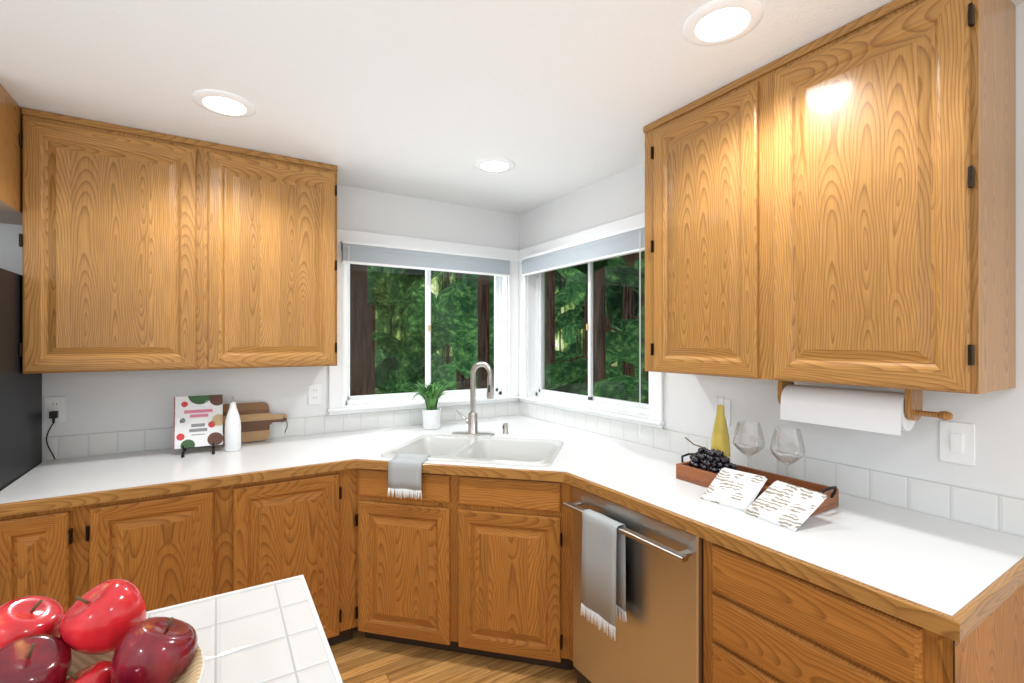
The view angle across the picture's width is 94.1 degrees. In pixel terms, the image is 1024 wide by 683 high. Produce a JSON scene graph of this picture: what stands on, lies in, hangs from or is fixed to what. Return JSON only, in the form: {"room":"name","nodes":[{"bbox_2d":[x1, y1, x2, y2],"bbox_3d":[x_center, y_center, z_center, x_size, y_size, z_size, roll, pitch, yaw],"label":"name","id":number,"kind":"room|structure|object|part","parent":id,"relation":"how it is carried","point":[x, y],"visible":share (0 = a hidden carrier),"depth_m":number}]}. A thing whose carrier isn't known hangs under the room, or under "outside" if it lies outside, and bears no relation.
{"room":"kitchen","nodes":[
{"label":"kitchen","id":0,"kind":"room"},
{"bbox_2d":[0,184,515,461],"bbox_3d":[-1.988,0.252,2.467,4.650,2.440,0.160,0,0,-32],"label":"wall","id":1,"kind":"structure","parent":0,"point":[116,401],"depth_m":2.68},
{"bbox_2d":[0,84,21,224],"bbox_3d":[-2.414,-0.750,1.727,0.908,0.434,0.642,0,0,-32],"label":"upper cabinet","id":2,"kind":"object","parent":1,"relation":"attached to","point":[10,164],"visible":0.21,"depth_m":1.88},
{"bbox_2d":[44,396,65,422],"bbox_3d":[-2.165,0.322,2.258,0.075,0.122,0.010,0,0,-32],"label":"electrical outlet","id":3,"kind":"object","parent":1,"relation":"attached to","point":[56,403],"visible":0.92,"depth_m":2.26},
{"bbox_2d":[46,411,58,459],"bbox_3d":[-2.158,0.441,2.238,0.039,0.226,0.033,0,0,-32],"label":"cord","id":4,"kind":"object","parent":3,"relation":"attached to","point":[53,415],"visible":1,"depth_m":2.23},
{"bbox_2d":[19,107,206,373],"bbox_3d":[-1.840,-0.417,2.264,0.624,1.094,0.337,0,0,-32],"label":"upper cabinet","id":5,"kind":"object","parent":1,"relation":"attached to","point":[144,250],"depth_m":2.11},
{"bbox_2d":[207,142,337,368],"bbox_3d":[-1.309,-0.417,2.592,0.626,1.094,0.337,0,0,-32],"label":"upper cabinet","id":6,"kind":"object","parent":1,"relation":"attached to","point":[272,218],"depth_m":2.44},
{"bbox_2d":[45,401,518,459],"bbox_3d":[-1.070,0.505,2.936,2.640,0.108,0.008,0,0,-32],"label":"backsplash","id":7,"kind":"structure","parent":1,"relation":"attached to","point":[73,446],"depth_m":2.81},
{"bbox_2d":[308,384,320,404],"bbox_3d":[-1.185,0.318,2.864,0.075,0.122,0.010,0,0,-32],"label":"electrical outlet","id":8,"kind":"object","parent":1,"relation":"attached to","point":[314,394],"visible":1,"depth_m":2.86},
{"bbox_2d":[327,212,664,428],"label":"window","id":9,"kind":"structure","parent":1,"relation":"in","point":[510,350],"depth_m":3.27},
{"bbox_3d":[-0.591,-0.093,3.354,1.166,0.995,0.060,0,0,-32],"label":"window frame vinyl","id":10,"kind":"part","parent":9,"relation":"part of"},
{"bbox_2d":[341,240,510,276],"bbox_3d":[-0.531,-0.548,3.226,1.200,0.134,0.043,0,0,-32],"label":"roller","id":11,"kind":"object","parent":9,"relation":"attached to","point":[363,253],"visible":1,"depth_m":3.16},
{"bbox_2d":[521,224,644,275],"bbox_3d":[0.400,-0.548,3.006,0.043,0.134,1.200,0,0,-32],"label":"roller","id":12,"kind":"object","parent":9,"relation":"attached to","point":[616,244],"visible":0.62,"depth_m":2.88},
{"bbox_2d":[639,231,640,434],"bbox_3d":[0.675,-0.045,2.512,0.012,1.076,0.012,0,0,43],"label":"blind cord","id":13,"kind":"object","parent":12,"relation":"hanging from","point":[639,333],"depth_m":2.51},
{"bbox_3d":[0.510,-0.093,3.094,0.060,0.995,1.166,0,0,-32],"label":"window frame vinyl","id":14,"kind":"part","parent":9,"relation":"part of"},
{"bbox_2d":[330,627,576,682],"bbox_3d":[-0.523,1.522,0.105,5.020,0.100,5.720,0,0,-32],"label":"floor","id":15,"kind":"structure","parent":0,"point":[359,657],"depth_m":2.15},
{"bbox_2d":[0,268,41,490],"bbox_3d":[-2.356,0.596,1.646,0.891,1.748,0.790,0,0,-32],"label":"refrigerator","id":16,"kind":"object","parent":15,"relation":"on","point":[20,424],"visible":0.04,"depth_m":1.92},
{"bbox_2d":[146,575,342,682],"bbox_3d":[-0.651,1.014,0.184,1.265,0.913,1.470,0,0,-32],"label":"kitchen island","id":17,"kind":"object","parent":15,"relation":"on","point":[271,632],"visible":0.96,"depth_m":0.91},
{"bbox_2d":[0,578,204,682],"bbox_3d":[-0.630,0.464,0.582,0.430,0.185,0.444,0,0,-32],"label":"fruit bowl","id":18,"kind":"object","parent":17,"relation":"on","point":[107,631],"visible":1,"depth_m":0.68},
{"bbox_2d":[920,589,1023,682],"bbox_3d":[1.023,1.034,1.405,0.679,0.872,0.598,0,0,-32],"label":"base cabinet","id":19,"kind":"object","parent":15,"relation":"on","point":[994,653],"depth_m":1.12},
{"bbox_2d":[0,415,1023,682],"bbox_3d":[-0.354,0.578,1.775,2.638,0.041,2.716,0,0,-32],"label":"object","id":20,"kind":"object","parent":19,"relation":"on","point":[484,564],"depth_m":1.88},
{"bbox_2d":[173,394,222,457],"bbox_3d":[-1.566,0.416,2.382,0.206,0.281,0.172,0,0,-32],"label":"cookbook","id":21,"kind":"object","parent":20,"relation":"on","point":[198,421],"visible":1,"depth_m":2.39},
{"bbox_2d":[225,396,240,451],"bbox_3d":[-1.427,0.418,2.438,0.073,0.276,0.073,0,0,-32],"label":"oil cruet","id":22,"kind":"object","parent":20,"relation":"on","point":[232,432],"visible":1,"depth_m":2.41},
{"bbox_2d":[223,402,287,443],"bbox_3d":[-1.478,0.450,2.639,0.429,0.213,0.077,0,0,-32],"label":"cutting board","id":23,"kind":"object","parent":20,"relation":"on","point":[257,419],"visible":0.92,"depth_m":2.66},
{"bbox_2d":[372,429,491,460],"bbox_3d":[-0.414,0.625,2.513,0.468,0.158,0.467,0,0,-32],"label":"sink","id":24,"kind":"object","parent":20,"relation":"in","point":[433,444],"depth_m":2.71},
{"bbox_2d":[387,453,430,499],"bbox_3d":[-0.480,0.631,2.237,0.169,0.180,0.120,0,0,13],"label":"towel","id":25,"kind":"object","parent":24,"relation":"hanging from","point":[404,471],"visible":0.94,"depth_m":2.19},
{"bbox_2d":[407,381,463,429],"bbox_3d":[-0.503,0.407,3.038,0.441,0.300,0.351,0,0,-32],"label":"potted plant","id":26,"kind":"object","parent":20,"relation":"on","point":[431,411],"visible":1,"depth_m":3.01},
{"bbox_2d":[452,433,591,472],"bbox_3d":[-0.020,0.643,2.420,0.567,0.193,0.567,0,0,-32],"label":"sink","id":27,"kind":"object","parent":20,"relation":"in","point":[507,450],"depth_m":2.60},
{"bbox_2d":[700,468,766,510],"bbox_3d":[0.774,0.512,1.666,0.145,0.089,0.165,0,0,-37],"label":"folded napkin","id":28,"kind":"object","parent":20,"relation":"on","point":[735,489],"visible":1,"depth_m":1.66},
{"bbox_2d":[676,453,838,516],"bbox_3d":[0.885,0.513,1.774,0.200,0.086,0.555,0,0,-32],"label":"serving tray","id":29,"kind":"object","parent":20,"relation":"on","point":[685,471],"visible":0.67,"depth_m":1.79},
{"bbox_2d":[685,437,739,473],"bbox_3d":[0.790,0.467,1.878,0.113,0.151,0.216,0,0,-32],"label":"bunch","id":30,"kind":"object","parent":29,"relation":"on","point":[700,457],"visible":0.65,"depth_m":1.85},
{"bbox_2d":[711,396,730,461],"bbox_3d":[0.843,0.382,1.926,0.075,0.322,0.075,0,0,-32],"label":"wine bottle","id":31,"kind":"object","parent":29,"relation":"on","point":[720,439],"visible":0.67,"depth_m":1.91},
{"bbox_2d":[733,421,764,472],"bbox_3d":[0.892,0.424,1.795,0.109,0.238,0.109,0,0,-32],"label":"wine glass","id":32,"kind":"object","parent":29,"relation":"on","point":[739,447],"visible":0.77,"depth_m":1.79},
{"bbox_2d":[770,427,804,476],"bbox_3d":[0.964,0.424,1.670,0.109,0.238,0.109,0,0,-32],"label":"wine glass","id":33,"kind":"object","parent":29,"relation":"on","point":[800,440],"visible":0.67,"depth_m":1.67},
{"bbox_2d":[743,480,826,530],"bbox_3d":[0.862,0.513,1.509,0.158,0.086,0.175,0,0,-26],"label":"folded napkin","id":34,"kind":"object","parent":20,"relation":"on","point":[787,506],"visible":1,"depth_m":1.50},
{"bbox_2d":[0,0,1023,214],"bbox_3d":[-0.523,-1.018,0.105,5.020,0.100,5.720,0,0,-32],"label":"ceiling","id":35,"kind":"structure","parent":0,"point":[435,100],"depth_m":1.73},
{"bbox_2d":[192,89,255,117],"bbox_3d":[-1.169,-0.961,1.939,0.224,0.012,0.224,0,0,-32],"label":"recessed light","id":36,"kind":"object","parent":35,"relation":"in","point":[223,103],"visible":1,"depth_m":1.92},
{"bbox_2d":[474,157,514,172],"bbox_3d":[-0.095,-0.961,2.608,0.224,0.012,0.224,0,0,-32],"label":"recessed light","id":37,"kind":"object","parent":35,"relation":"in","point":[494,164],"visible":0.98,"depth_m":2.58},
{"bbox_2d":[683,0,763,45],"bbox_3d":[0.636,-0.961,1.444,0.224,0.012,0.224,0,0,-32],"label":"recessed light","id":38,"kind":"object","parent":35,"relation":"in","point":[715,22],"visible":0.98,"depth_m":1.43},
{"bbox_2d":[580,509,626,640],"bbox_3d":[0.338,0.854,1.769,0.065,0.407,0.190,0,0,-32],"label":"towel","id":39,"kind":"object","parent":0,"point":[603,591],"visible":1,"depth_m":1.74},
{"bbox_2d":[516,3,1023,498],"bbox_3d":[1.532,0.252,1.374,0.190,2.440,5.720,0,0,-32],"label":"wall","id":40,"kind":"structure","parent":0,"point":[689,399],"depth_m":1.73},
{"bbox_2d":[715,398,730,426],"bbox_3d":[0.958,0.322,2.169,0.008,0.122,0.075,0,0,-32],"label":"duplex electrical outlet","id":41,"kind":"object","parent":40,"relation":"attached to","point":[727,407],"visible":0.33,"depth_m":2.15},
{"bbox_2d":[519,401,1023,536],"bbox_3d":[0.763,0.505,2.486,0.008,0.108,2.700,0,0,-32],"label":"backsplash","id":42,"kind":"structure","parent":40,"relation":"attached to","point":[995,512],"depth_m":1.73},
{"bbox_2d":[643,0,1015,393],"bbox_3d":[1.014,-0.416,1.756,0.345,1.101,1.110,0,0,-32],"label":"upper cabinet","id":43,"kind":"object","parent":40,"relation":"attached to","point":[838,206],"visible":1,"depth_m":1.43},
{"bbox_2d":[778,380,952,435],"bbox_3d":[1.146,0.209,1.587,0.118,0.150,0.487,0,0,-32],"label":"paper towel holder","id":44,"kind":"object","parent":43,"relation":"attached to","point":[891,413],"visible":0.98,"depth_m":1.55},
{"bbox_2d":[939,421,975,465],"bbox_3d":[1.381,0.315,1.481,0.013,0.128,0.084,0,0,-32],"label":"switch","id":45,"kind":"object","parent":40,"relation":"attached to","point":[957,442],"visible":1,"depth_m":1.48},
{"label":"outside","id":46,"kind":"structure","parent":0,"visible":0},
{"bbox_2d":[375,356,617,394],"bbox_3d":[9.816,2.397,44.926,100.000,0.050,100.000,0,0,-32],"label":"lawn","id":47,"kind":"structure","parent":46,"point":[444,360],"depth_m":45.23},
{"bbox_2d":[350,252,648,395],"bbox_3d":[5.407,-11.068,27.144,55.318,26.920,54.384,0,0,-32],"label":"trunks","id":48,"kind":"object","parent":47,"relation":"on","point":[366,339],"depth_m":10.61},
{"bbox_2d":[367,257,648,403],"bbox_3d":[4.928,-9.685,26.580,58.116,25.472,56.087,0,0,-32],"label":"tree","id":49,"kind":"object","parent":48,"relation":"attached to","point":[449,298],"depth_m":12.49},
{"bbox_2d":[375,251,644,355],"bbox_3d":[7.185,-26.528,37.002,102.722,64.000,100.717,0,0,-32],"label":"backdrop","id":50,"kind":"structure","parent":46,"point":[399,328],"depth_m":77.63}
]}

